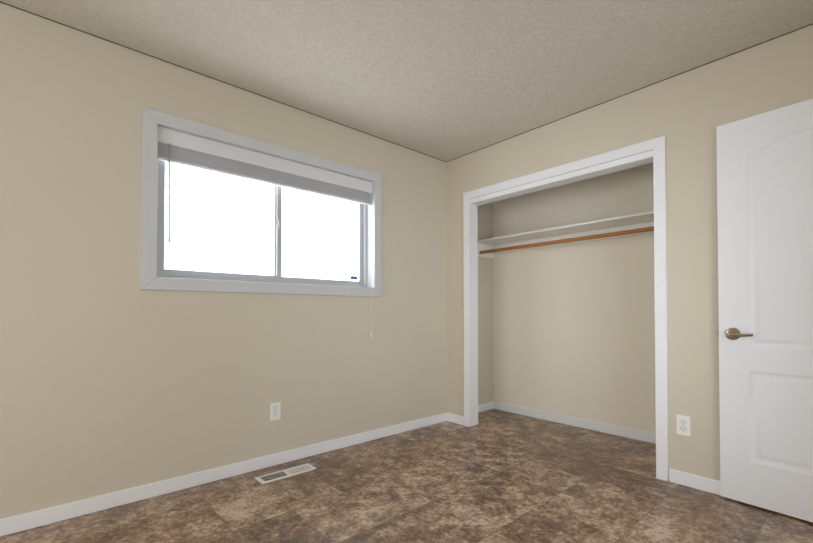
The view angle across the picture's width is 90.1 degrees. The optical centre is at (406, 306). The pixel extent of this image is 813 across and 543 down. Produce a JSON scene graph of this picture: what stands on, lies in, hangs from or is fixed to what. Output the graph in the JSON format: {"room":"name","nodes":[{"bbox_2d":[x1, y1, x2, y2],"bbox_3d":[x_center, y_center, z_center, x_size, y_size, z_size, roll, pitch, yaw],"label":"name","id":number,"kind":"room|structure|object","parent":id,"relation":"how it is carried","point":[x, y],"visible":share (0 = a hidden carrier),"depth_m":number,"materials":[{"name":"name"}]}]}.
{"room":"empty bedroom","nodes":[
{"label":"empty bedroom","id":0,"kind":"room"},
{"bbox_2d":[0,3,492,518],"bbox_3d":[-1.284,-0.168,2.456,5.950,2.440,0.150,1,-1,-41],"label":"wall","id":1,"kind":"structure","parent":0,"point":[114,377],"depth_m":2.23,"materials":[{"name":"paint"}]},
{"bbox_2d":[0,412,451,536],"bbox_3d":[-1.482,1.008,2.153,4.977,0.078,0.016,1,-1,-41],"label":"baseboard","id":2,"kind":"structure","parent":1,"relation":"attached to","point":[32,519],"depth_m":2.34,"materials":[{"name":"white wood"}]},
{"bbox_2d":[141,107,381,296],"bbox_3d":[-0.869,-0.583,2.808,1.650,1.000,0.151,1,-1,-41],"label":"sliding window","id":3,"kind":"structure","parent":1,"relation":"in","point":[276,277],"depth_m":2.62,"materials":[{"name":"grey plastic"}]},
{"bbox_2d":[158,126,371,337],"bbox_3d":[-0.834,-0.385,2.765,1.500,1.250,0.088,1,-1,-41],"label":"mini blind","id":4,"kind":"object","parent":3,"relation":"attached to","point":[183,149],"visible":0.88,"depth_m":2.65,"materials":[{"name":"white plastic"}]},
{"bbox_2d":[270,402,280,420],"bbox_3d":[-0.872,0.698,2.702,0.070,0.115,0.008,1,-1,-41],"label":"outlet","id":5,"kind":"object","parent":1,"relation":"attached to","point":[275,410],"visible":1,"depth_m":2.70,"materials":[{"name":"white plastic"}]},
{"bbox_2d":[452,402,491,420],"bbox_3d":[0.682,1.036,4.069,0.583,0.078,0.012,1,-1,-41],"label":"baseboard","id":6,"kind":"structure","parent":1,"relation":"attached to","point":[486,406],"depth_m":4.12,"materials":[{"name":"white wood"}]},
{"bbox_2d":[0,409,812,542],"bbox_3d":[-0.247,1.084,1.264,5.950,0.100,3.282,1,-1,-41],"label":"floor","id":7,"kind":"structure","parent":0,"point":[496,476],"depth_m":2.17,"materials":[{"name":"tile"}]},
{"bbox_2d":[255,463,316,483],"bbox_3d":[-0.757,1.050,2.559,0.360,0.007,0.116,1,-1,-41],"label":"floor vent","id":8,"kind":"object","parent":7,"relation":"in","point":[278,475],"visible":1,"depth_m":2.55,"materials":[{"name":"white plastic"}]},
{"bbox_2d":[0,0,812,161],"bbox_3d":[-0.247,-1.455,1.301,5.950,0.100,3.282,1,-1,-41],"label":"ceiling","id":9,"kind":"structure","parent":0,"point":[446,80],"depth_m":2.18,"materials":[{"name":"white paint"}]},
{"bbox_2d":[0,1,812,161],"bbox_3d":[-0.499,-1.407,1.078,4.977,0.004,2.982,1,-1,-41],"label":"ceiling trim","id":10,"kind":"structure","parent":9,"relation":"attached to","point":[373,135],"depth_m":2.43,"materials":[{"name":"grey"}]},
{"bbox_2d":[493,163,655,432],"bbox_3d":[1.417,-0.155,3.354,0.713,2.440,2.082,1,-1,-41],"label":"wall","id":11,"kind":"structure","parent":0,"point":[573,329],"depth_m":3.60,"materials":[{"name":"paint"}]},
{"bbox_2d":[478,211,653,258],"bbox_3d":[1.459,-0.595,3.465,0.309,0.159,1.980,1,-1,-41],"label":"shelf","id":12,"kind":"object","parent":11,"relation":"attached to","point":[628,225],"visible":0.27,"depth_m":3.50,"materials":[{"name":"white wood"}]},
{"bbox_2d":[492,401,655,443],"bbox_3d":[1.570,1.029,3.539,0.016,0.078,1.982,1,-1,-41],"label":"baseboard","id":13,"kind":"structure","parent":11,"relation":"attached to","point":[582,423],"depth_m":3.57,"materials":[{"name":"white wood"}]},
{"bbox_2d":[446,25,812,480],"bbox_3d":[1.456,-0.165,2.689,0.110,2.440,3.132,1,-1,-41],"label":"wall","id":14,"kind":"structure","parent":0,"point":[686,114],"depth_m":2.40,"materials":[{"name":"paint"}]},
{"bbox_2d":[463,136,668,480],"bbox_3d":[1.090,0.015,3.091,0.130,2.092,1.597,1,-1,-41],"label":"trim","id":15,"kind":"structure","parent":14,"relation":"attached to","point":[656,156],"depth_m":2.79,"materials":[{"name":"white wood"}]},
{"bbox_2d":[676,414,690,436],"bbox_3d":[1.631,0.701,2.390,0.008,0.115,0.070,1,-1,-41],"label":"outlet","id":16,"kind":"object","parent":14,"relation":"attached to","point":[683,424],"visible":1,"depth_m":2.39,"materials":[{"name":"white plastic"}]},
{"bbox_2d":[669,469,720,494],"bbox_3d":[1.953,1.006,2.015,0.016,0.078,1.130,1,-1,-41],"label":"baseboard","id":17,"kind":"structure","parent":14,"relation":"attached to","point":[675,476],"depth_m":2.34,"materials":[{"name":"white wood"}]},
{"bbox_2d":[716,99,812,521],"bbox_3d":[1.974,0.016,1.925,0.096,2.032,0.819,1,-1,-41],"label":"door","id":18,"kind":"structure","parent":14,"relation":"in","point":[765,223],"depth_m":2.08,"materials":[{"name":"white wood"}]}
]}

